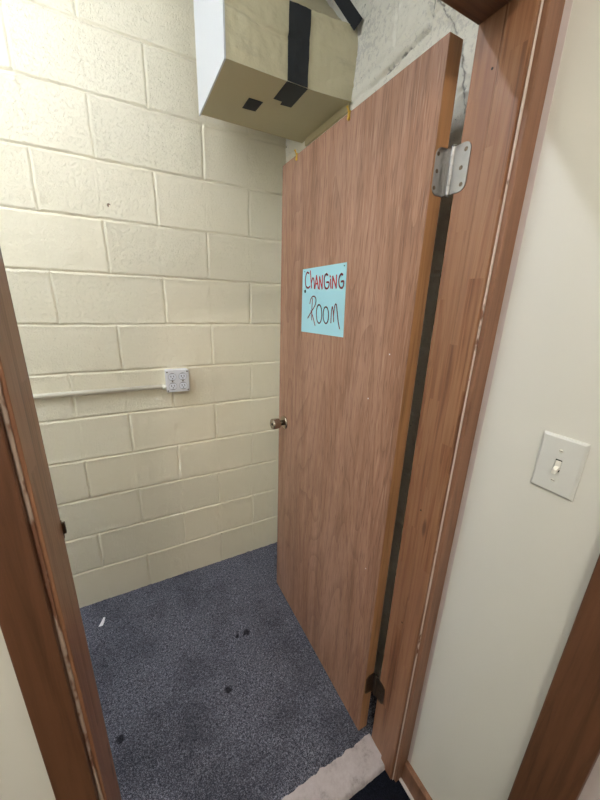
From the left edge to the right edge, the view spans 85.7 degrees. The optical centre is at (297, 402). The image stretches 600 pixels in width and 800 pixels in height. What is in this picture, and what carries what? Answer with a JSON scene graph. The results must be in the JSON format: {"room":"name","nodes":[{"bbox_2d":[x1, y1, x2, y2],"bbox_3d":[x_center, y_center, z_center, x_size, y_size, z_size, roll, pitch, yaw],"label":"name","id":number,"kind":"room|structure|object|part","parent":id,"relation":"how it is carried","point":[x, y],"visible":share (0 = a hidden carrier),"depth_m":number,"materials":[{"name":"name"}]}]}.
{"room":"hallway","nodes":[
{"label":"hallway","id":0,"kind":"room"},
{"bbox_2d":[0,627,55,799],"bbox_3d":[-1.089,0.162,0.036,3.482,2.750,0.115,-7,19,-27],"label":"wall","id":1,"kind":"structure","parent":0,"point":[23,773],"depth_m":0.46,"materials":[{"name":"white paint"}]},
{"bbox_2d":[0,0,572,799],"bbox_3d":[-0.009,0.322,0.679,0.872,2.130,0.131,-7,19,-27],"label":"door frame","id":2,"kind":"structure","parent":1,"relation":"attached to","point":[42,628],"depth_m":0.59,"materials":[{"name":"brown wood"}]},
{"bbox_3d":[-0.346,0.384,0.443,0.048,2.130,0.012,-7,19,-27],"label":"casing","id":3,"kind":"part","parent":2,"relation":"part of","materials":[{"name":"brown wood"}]},
{"bbox_3d":[-0.373,0.201,0.513,0.008,0.032,0.005,-7,19,-27],"label":"strike plate","id":4,"kind":"part","parent":2,"relation":"part of","materials":[{"name":"brown metal"}]},
{"bbox_3d":[0.386,0.292,0.816,0.042,2.130,0.012,-7,19,-27],"label":"casing","id":5,"kind":"part","parent":2,"relation":"part of","materials":[{"name":"brown wood"}]},
{"bbox_2d":[270,32,471,730],"bbox_3d":[0.113,0.166,1.221,0.169,2.033,0.821,-7,19,-27],"label":"wooden door","id":6,"kind":"structure","parent":1,"relation":"in","point":[360,195],"depth_m":1.00,"materials":[{"name":"brown wood"}]},
{"bbox_2d":[301,262,346,336],"bbox_3d":[0.081,-0.347,1.112,0.002,0.227,0.284,-7,19,-27],"label":"paper sign","id":7,"kind":"object","parent":6,"relation":"attached to","point":[323,287],"visible":1,"depth_m":1.09,"materials":[{"name":"blue paper"}]},
{"bbox_2d":[346,105,350,120],"bbox_3d":[0.154,-0.794,0.893,0.052,0.033,0.010,-7,19,-27],"label":"brass hook","id":8,"kind":"object","parent":6,"relation":"hanging from","point":[347,106],"visible":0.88,"depth_m":0.88,"materials":[{"name":"gold metal"}]},
{"bbox_3d":[0.275,1.008,1.142,0.067,0.096,0.031,12,20,29],"label":"door hinge","id":9,"kind":"part","parent":6,"relation":"part of","materials":[{"name":"brown metal"}]},
{"bbox_3d":[0.102,0.159,1.241,0.035,2.033,0.753,-7,19,-27],"label":"door","id":10,"kind":"part","parent":6,"relation":"part of","materials":[{"name":"brown wood"}]},
{"bbox_3d":[0.323,-0.488,0.679,0.067,0.096,0.031,12,20,29],"label":"door hinge","id":11,"kind":"part","parent":6,"relation":"part of","materials":[{"name":"silver metal"}]},
{"bbox_2d":[0,0,286,607],"bbox_3d":[-1.622,-0.154,1.002,3.482,2.750,0.015,-7,19,-27],"label":"wall","id":12,"kind":"structure","parent":0,"point":[181,268],"depth_m":1.42,"materials":[{"name":"beige brick"}]},
{"bbox_2d":[33,384,163,398],"bbox_3d":[-1.361,0.011,1.185,1.620,0.026,0.021,-7,19,-27],"label":"conduit","id":13,"kind":"object","parent":12,"relation":"attached to","point":[160,386],"visible":0.86,"depth_m":1.42,"materials":[{"name":"beige metal"}]},
{"bbox_2d":[163,368,189,391],"bbox_3d":[-0.589,-0.108,1.556,0.119,0.106,0.054,-7,19,-27],"label":"outlet box","id":14,"kind":"object","parent":12,"relation":"attached to","point":[176,380],"visible":1,"depth_m":1.54,"materials":[{"name":"paint"}]},
{"bbox_2d":[168,374,175,379],"bbox_3d":[-0.591,-0.119,1.522,0.034,0.027,0.004,-7,19,-27],"label":"socket","id":15,"kind":"object","parent":14,"relation":"attached to","point":[170,376],"depth_m":1.52,"materials":[{"name":"grey plastic"}]},
{"bbox_2d":[169,383,176,388],"bbox_3d":[-0.593,-0.076,1.535,0.034,0.027,0.004,-7,19,-27],"label":"socket","id":16,"kind":"object","parent":14,"relation":"attached to","point":[171,385],"depth_m":1.53,"materials":[{"name":"grey plastic"}]},
{"bbox_2d":[179,373,185,378],"bbox_3d":[-0.550,-0.124,1.543,0.034,0.027,0.004,-7,19,-27],"label":"socket","id":17,"kind":"object","parent":14,"relation":"attached to","point":[181,375],"depth_m":1.54,"materials":[{"name":"grey plastic"}]},
{"bbox_2d":[180,383,186,387],"bbox_3d":[-0.551,-0.081,1.557,0.034,0.027,0.004,-7,19,-27],"label":"socket","id":18,"kind":"object","parent":14,"relation":"attached to","point":[182,385],"depth_m":1.55,"materials":[{"name":"grey plastic"}]},
{"bbox_2d":[80,542,376,799],"bbox_3d":[-1.408,1.286,0.935,3.480,0.015,1.105,-7,19,-27],"label":"floor","id":19,"kind":"structure","parent":0,"point":[210,685],"depth_m":1.34,"materials":[{"name":"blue carpet"}]},
{"bbox_2d":[282,733,384,799],"bbox_3d":[-0.050,1.324,1.013,0.774,0.037,0.107,-7,19,-27],"label":"threshold","id":20,"kind":"object","parent":19,"relation":"on","point":[341,779],"depth_m":1.11,"materials":[{"name":"stone"}]},
{"bbox_2d":[349,770,409,799],"bbox_3d":[-0.683,1.766,-0.369,3.600,0.050,1.886,-7,19,-27],"label":"floor","id":21,"kind":"structure","parent":0,"point":[381,787],"depth_m":1.10,"materials":[{"name":"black carpet"}]},
{"bbox_2d":[285,0,478,679],"bbox_3d":[0.174,-0.198,1.329,0.025,2.750,1.089,-7,19,-27],"label":"wall","id":22,"kind":"structure","parent":0,"point":[392,34],"depth_m":0.93,"materials":[{"name":"white paint"}]},
{"bbox_2d":[410,0,599,799],"bbox_3d":[0.887,0.232,0.013,0.135,2.750,1.796,-7,19,-27],"label":"wall","id":23,"kind":"structure","parent":0,"point":[527,554],"depth_m":0.66,"materials":[{"name":"white paint"}]},
{"bbox_2d":[399,778,413,799],"bbox_3d":[0.415,1.343,1.015,0.010,0.009,0.274,-7,19,-27],"label":"trim","id":24,"kind":"structure","parent":23,"relation":"attached to","point":[400,779],"depth_m":1.10,"materials":[{"name":"white paint"}]},
{"bbox_2d":[401,760,431,799],"bbox_3d":[0.430,1.304,1.006,0.018,0.088,0.265,-7,19,-27],"label":"baseboard","id":25,"kind":"structure","parent":23,"relation":"attached to","point":[410,778],"depth_m":1.07,"materials":[{"name":"brown wood"}]},
{"bbox_2d":[507,554,599,799],"bbox_3d":[0.548,0.373,0.555,0.032,2.140,0.090,-7,19,-27],"label":"trim","id":26,"kind":"structure","parent":23,"relation":"attached to","point":[562,751],"depth_m":0.62,"materials":[{"name":"brown wood"}]},
{"bbox_2d":[530,431,590,500],"bbox_3d":[0.486,0.119,0.606,0.014,0.114,0.072,-7,19,-27],"label":"light switch","id":27,"kind":"object","parent":23,"relation":"attached to","point":[560,462],"visible":1,"depth_m":0.60,"materials":[{"name":"beige plastic"}]},
{"bbox_2d":[578,755,599,799],"bbox_3d":[0.767,0.510,0.206,0.044,2.082,0.780,-7,19,-27],"label":"door","id":28,"kind":"structure","parent":23,"relation":"in","point":[591,790],"depth_m":0.61,"materials":[{"name":"white paint"}]},
{"bbox_3d":[-0.856,-1.077,-0.661,3.660,0.080,3.120,-7,19,-27],"label":"ceiling","id":29,"kind":"structure","parent":0,"visible":0},
{"bbox_2d":[193,0,362,145],"bbox_3d":[-0.086,-1.294,1.082,0.436,0.562,0.454,-7,19,-27],"label":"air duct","id":30,"kind":"object","parent":29,"relation":"attached to","point":[285,69],"visible":1,"depth_m":1.03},
{"bbox_3d":[-0.280,-1.265,0.991,0.005,0.503,0.348,-7,19,-27],"label":"panel","id":31,"kind":"part","parent":30,"relation":"part of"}
]}

